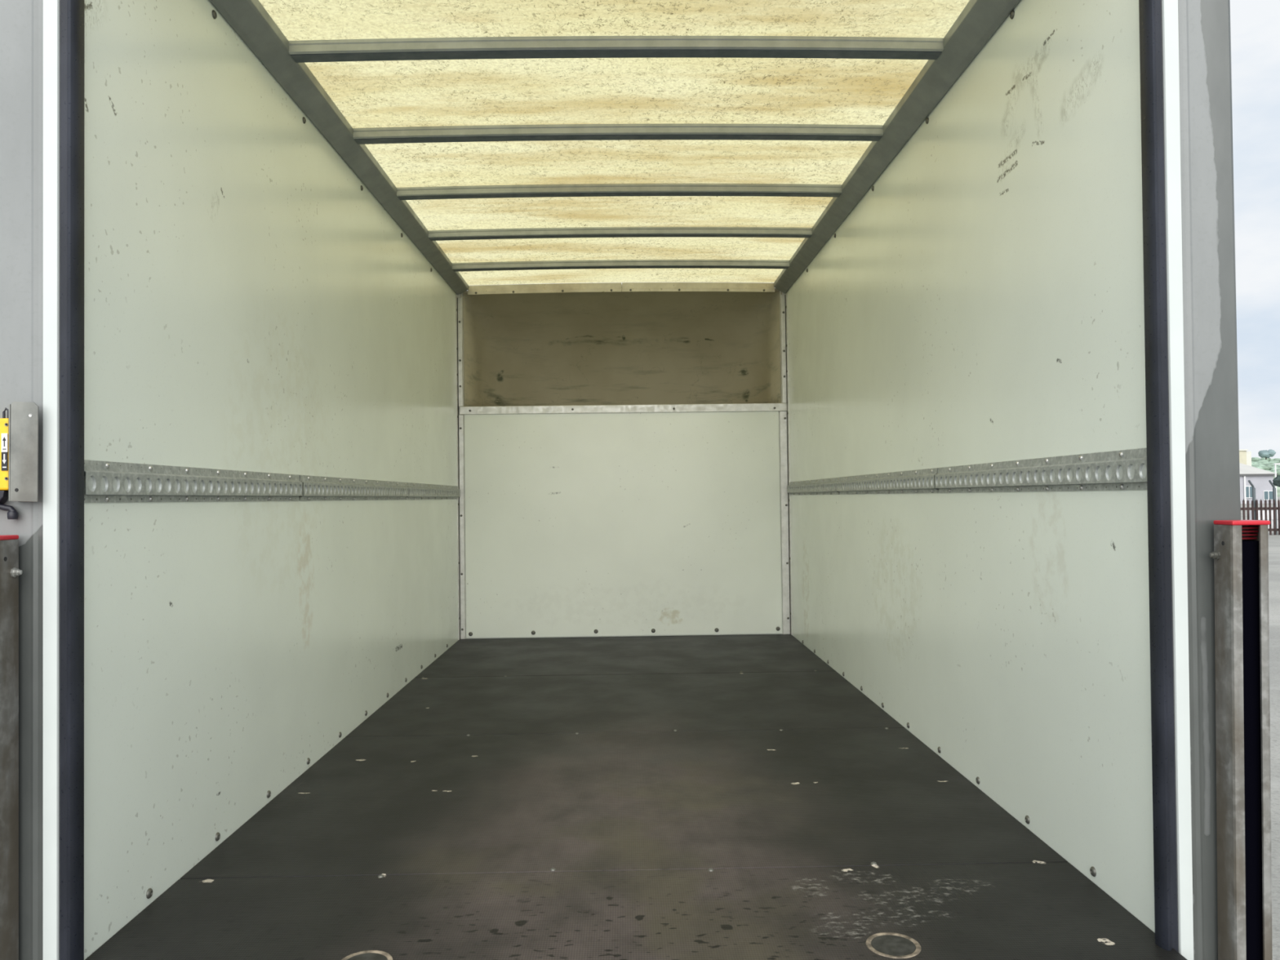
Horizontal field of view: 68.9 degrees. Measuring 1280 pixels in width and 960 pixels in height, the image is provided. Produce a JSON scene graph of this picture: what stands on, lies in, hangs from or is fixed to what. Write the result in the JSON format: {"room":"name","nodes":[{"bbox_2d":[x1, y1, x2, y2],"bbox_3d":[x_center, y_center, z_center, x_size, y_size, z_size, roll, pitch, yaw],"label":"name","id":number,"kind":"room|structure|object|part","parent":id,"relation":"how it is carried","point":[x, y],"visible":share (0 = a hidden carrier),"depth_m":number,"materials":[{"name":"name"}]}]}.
{"room":"cargo space","nodes":[
{"label":"cargo space","id":0,"kind":"room"},
{"bbox_2d":[84,0,458,959],"bbox_3d":[-1.160,-0.140,3.785,0.146,2.206,4.043,-1,-1,-1],"label":"wall","id":1,"kind":"structure","parent":0,"point":[251,304],"depth_m":2.42,"materials":[{"name":"grey"}]},
{"bbox_2d":[0,0,84,959],"bbox_3d":[-1.141,-0.236,1.736,0.192,2.520,0.045,-1,-1,-1],"label":"door frame","id":2,"kind":"structure","parent":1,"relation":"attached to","point":[42,42],"depth_m":1.74,"materials":[{"name":"grey metal"}]},
{"bbox_2d":[0,407,17,519],"bbox_3d":[-1.196,-0.030,1.724,0.090,0.207,0.024,-1,-1,-1],"label":"remote control","id":3,"kind":"object","parent":2,"relation":"attached to","point":[12,513],"visible":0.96,"depth_m":1.72,"materials":[{"name":"yellow plastic"}]},
{"bbox_3d":[-1.156,-0.050,1.724,0.003,0.178,0.026,-1,-1,-1],"label":"plate","id":4,"kind":"part","parent":2,"relation":"part of","materials":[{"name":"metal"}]},
{"bbox_3d":[-1.131,-0.052,1.724,0.054,0.185,0.027,-1,-1,-1],"label":"control bracket","id":5,"kind":"part","parent":2,"relation":"part of","materials":[{"name":"silver metal"}]},
{"bbox_2d":[84,459,460,502],"bbox_3d":[-1.084,0.040,3.758,0.014,0.082,3.998,-1,-1,-1],"label":"rail","id":6,"kind":"object","parent":1,"relation":"attached to","point":[106,482],"visible":1,"depth_m":2.39,"materials":[{"name":"silver metal"}]},
{"bbox_3d":[-1.061,0.013,2.352,0.014,0.082,1.185,-1,-1,-1],"label":"rail","id":7,"kind":"part","parent":6,"relation":"part of","materials":[{"name":"silver metal"}]},
{"bbox_3d":[-1.083,0.038,3.670,0.014,0.082,1.440,-1,-1,-1],"label":"rail","id":8,"kind":"part","parent":6,"relation":"part of","materials":[{"name":"silver metal"}]},
{"bbox_3d":[-1.105,0.065,5.076,0.014,0.082,1.361,-1,-1,-1],"label":"rail","id":9,"kind":"part","parent":6,"relation":"part of","materials":[{"name":"silver metal"}]},
{"bbox_2d":[455,296,465,639],"bbox_3d":[-1.106,-0.076,5.756,0.037,2.112,0.048,-1,-1,-1],"label":"trim","id":10,"kind":"structure","parent":1,"relation":"attached to","point":[459,342],"depth_m":5.76,"materials":[{"name":"metal"}]},
{"bbox_2d":[208,0,1020,294],"bbox_3d":[-0.081,-1.222,3.773,2.330,0.099,4.100,-1,-1,-1],"label":"ceiling","id":11,"kind":"structure","parent":0,"point":[509,141],"depth_m":3.24,"materials":[{"name":"plastic"}]},
{"bbox_3d":[-1.068,-1.208,3.793,0.075,0.074,4.012,-1,-1,-1],"label":"cant rail","id":12,"kind":"part","parent":11,"relation":"part of","materials":[{"name":"grey metal"}]},
{"bbox_3d":[0.905,-1.226,3.825,0.075,0.085,4.012,-1,-1,-1],"label":"cant rail","id":13,"kind":"part","parent":11,"relation":"part of","materials":[{"name":"grey metal"}]},
{"bbox_2d":[460,288,782,406],"bbox_3d":[-0.116,-0.800,6.217,2.012,0.783,0.821,-1,-1,-1],"label":"wall","id":14,"kind":"structure","parent":0,"point":[586,348],"depth_m":6.39,"materials":[{"name":"plywood"}]},
{"bbox_2d":[457,284,787,639],"bbox_3d":[-0.101,-0.116,5.811,2.330,2.208,0.066,-1,-1,-1],"label":"wall","id":15,"kind":"structure","parent":0,"point":[579,525],"depth_m":5.78,"materials":[{"name":"grey plastic"}]},
{"bbox_2d":[467,282,774,295],"bbox_3d":[-0.114,-1.194,5.809,1.910,0.068,0.020,-1,-1,-1],"label":"trim","id":16,"kind":"structure","parent":15,"relation":"attached to","point":[605,286],"depth_m":5.81,"materials":[{"name":"grey metal"}]},
{"bbox_2d":[459,403,786,414],"bbox_3d":[-0.101,-0.441,5.792,2.031,0.050,0.025,-1,-1,-1],"label":"trim","id":17,"kind":"structure","parent":15,"relation":"attached to","point":[735,406],"depth_m":5.78,"materials":[{"name":"metal"}]},
{"bbox_3d":[-0.104,0.273,5.785,1.952,1.382,0.012,-1,-1,-1],"label":"bulkhead panel","id":18,"kind":"part","parent":15,"relation":"part of","materials":[{"name":"white plastic"}]},
{"bbox_2d":[779,293,792,635],"bbox_3d":[0.898,-0.100,5.789,0.052,2.112,0.048,-1,-1,-1],"label":"trim","id":19,"kind":"structure","parent":15,"relation":"attached to","point":[784,415],"depth_m":5.79,"materials":[{"name":"metal"}]},
{"bbox_2d":[84,634,1186,959],"bbox_3d":[-0.054,0.947,3.723,2.048,0.044,4.102,-1,-1,-1],"label":"floor","id":20,"kind":"structure","parent":0,"point":[696,797],"depth_m":2.36,"materials":[{"name":"black phenolic-coated plywood"}]},
{"bbox_2d":[786,0,1155,933],"bbox_3d":[1.023,-0.166,3.821,0.146,2.206,4.043,-1,-1,-1],"label":"wall","id":21,"kind":"structure","parent":0,"point":[981,301],"depth_m":2.50,"materials":[{"name":"grey plastic"}]},
{"bbox_2d":[786,447,1146,495],"bbox_3d":[0.952,0.015,3.791,0.014,0.082,3.998,-1,-1,-1],"label":"rail","id":22,"kind":"object","parent":21,"relation":"attached to","point":[1122,469],"visible":1,"depth_m":2.44,"materials":[{"name":"silver metal"}]},
{"bbox_3d":[0.930,0.041,5.123,0.014,0.082,1.334,-1,-1,-1],"label":"rail","id":23,"kind":"part","parent":22,"relation":"part of","materials":[{"name":"silver metal"}]},
{"bbox_3d":[0.953,0.015,3.744,0.014,0.082,1.413,-1,-1,-1],"label":"rail","id":24,"kind":"part","parent":22,"relation":"part of","materials":[{"name":"silver metal"}]},
{"bbox_3d":[0.974,-0.011,2.412,0.014,0.082,1.239,-1,-1,-1],"label":"rail","id":25,"kind":"part","parent":22,"relation":"part of","materials":[{"name":"silver metal"}]},
{"bbox_2d":[1138,0,1240,959],"bbox_3d":[1.055,-0.262,1.779,0.183,2.520,0.031,-1,-1,-1],"label":"door frame","id":26,"kind":"structure","parent":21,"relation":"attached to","point":[1192,392],"depth_m":1.77,"materials":[{"name":"grey metal"}]},
{"label":"outside","id":27,"kind":"structure","parent":0,"visible":0},
{"bbox_2d":[1240,497,1279,959],"bbox_3d":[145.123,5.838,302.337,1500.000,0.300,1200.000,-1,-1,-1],"label":"ground","id":28,"kind":"structure","parent":27,"point":[1273,540],"depth_m":7.14,"materials":[{"name":"concrete"}]},
{"bbox_2d":[0,534,22,959],"bbox_3d":[-1.157,0.952,1.668,0.074,1.703,0.077,-1,-1,-1],"label":"lift column","id":29,"kind":"structure","parent":28,"relation":"on","point":[10,571],"depth_m":1.69,"materials":[{"name":"black metal"}]},
{"bbox_2d":[1208,520,1272,959],"bbox_3d":[1.115,0.926,1.715,0.094,1.702,0.057,-1,-1,-1],"label":"lift column","id":30,"kind":"structure","parent":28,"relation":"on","point":[1240,555],"depth_m":1.71,"materials":[{"name":"black metal"}]},
{"bbox_2d":[1239,448,1251,466],"bbox_3d":[106.491,-0.875,169.797,5.700,9.062,6.400,-1,-1,-1],"label":"tower","id":31,"kind":"structure","parent":28,"relation":"on","point":[1245,457],"depth_m":166.90,"materials":[{"name":"grey"}]},
{"bbox_2d":[1239,462,1277,503],"bbox_3d":[75.311,0.491,125.751,14.700,5.434,9.700,-1,-1,-1],"label":"building","id":32,"kind":"structure","parent":28,"relation":"on","point":[1259,477],"depth_m":121.30,"materials":[{"name":"grey paint"}]},
{"bbox_3d":[78.866,1.560,121.172,0.413,1.407,0.029,-1,-1,-1],"label":"pane","id":33,"kind":"part","parent":32,"relation":"part of","materials":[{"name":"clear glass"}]},
{"bbox_3d":[79.389,1.554,121.180,0.413,1.407,0.029,-1,-1,-1],"label":"pane","id":34,"kind":"part","parent":32,"relation":"part of","materials":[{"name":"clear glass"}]},
{"bbox_3d":[81.326,1.995,121.203,0.519,1.058,0.029,-1,-1,-1],"label":"pane","id":35,"kind":"part","parent":32,"relation":"part of","materials":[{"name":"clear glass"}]},
{"bbox_3d":[81.955,1.987,121.213,0.519,1.058,0.029,-1,-1,-1],"label":"pane","id":36,"kind":"part","parent":32,"relation":"part of","materials":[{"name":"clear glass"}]},
{"bbox_2d":[1240,480,1279,534],"bbox_3d":[23.635,1.088,36.388,21.484,2.173,0.201,-1,-1,-1],"label":"fence","id":37,"kind":"object","parent":28,"relation":"on","point":[1254,508],"visible":0.14,"depth_m":36.35,"materials":[{"name":"brown paint"}]},
{"bbox_3d":[23.850,0.177,36.415,0.360,0.356,0.089,0,-1,-27],"label":"cranked arm","id":38,"kind":"part","parent":37,"relation":"part of","materials":[{"name":"grey metal"}]},
{"bbox_3d":[23.993,1.232,36.452,0.090,1.838,0.070,-1,-1,-1],"label":"fence post","id":39,"kind":"part","parent":37,"relation":"part of","materials":[{"name":"grey metal"}]},
{"bbox_3d":[23.635,1.124,36.385,21.484,0.100,0.047,-1,-1,-1],"label":"fence rail","id":40,"kind":"part","parent":37,"relation":"part of","materials":[{"name":"metal"}]},
{"bbox_3d":[24.665,0.177,36.428,0.359,0.356,0.089,0,-1,-27],"label":"cranked arm","id":41,"kind":"part","parent":37,"relation":"part of","materials":[{"name":"grey metal"}]},
{"bbox_3d":[24.807,1.228,36.465,0.090,1.828,0.070,-1,-1,-1],"label":"fence post","id":42,"kind":"part","parent":37,"relation":"part of","materials":[{"name":"grey metal"}]},
{"bbox_2d":[1248,510,1278,528],"bbox_3d":[30.648,1.743,41.602,7.476,0.837,0.250,-1,-1,-1],"label":"wall","id":43,"kind":"structure","parent":28,"relation":"on","point":[1259,511],"depth_m":41.43,"materials":[{"name":"white paint"}]},
{"bbox_2d":[1272,475,1279,487],"bbox_3d":[41.896,1.004,60.598,1.449,2.768,0.919,-1,-1,12],"label":"tree","id":44,"kind":"object","parent":28,"relation":"on","point":[1276,481],"visible":0.99,"depth_m":60.54,"materials":[{"name":"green plant"}]},
{"bbox_2d":[1273,463,1279,510],"bbox_3d":[51.804,0.603,75.852,0.450,3.903,0.200,-1,-1,-1],"label":"lamp post","id":45,"kind":"object","parent":28,"relation":"on","point":[1273,464],"visible":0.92,"depth_m":75.82,"materials":[{"name":"white metal"}]},
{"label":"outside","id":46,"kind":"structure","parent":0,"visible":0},
{"bbox_2d":[1253,461,1279,497],"bbox_3d":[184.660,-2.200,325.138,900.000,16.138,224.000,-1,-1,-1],"label":"hillside","id":47,"kind":"structure","parent":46,"point":[1277,487],"depth_m":254.00,"materials":[{"name":"green plant"}]},
{"bbox_2d":[1251,457,1279,475],"bbox_3d":[251.168,-5.491,356.778,108.224,10.867,123.990,-1,-1,-1],"label":"hedges","id":48,"kind":"object","parent":47,"relation":"on","point":[1260,463],"visible":0.63,"depth_m":365.70,"materials":[{"name":"green plant"}]},
{"bbox_2d":[1257,448,1275,459],"bbox_3d":[271.581,-10.074,404.603,6.749,6.389,4.507,-1,-1,-1],"label":"tree","id":49,"kind":"object","parent":47,"relation":"on","point":[1266,454],"visible":1,"depth_m":403.31,"materials":[{"name":"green plant"}]}
]}

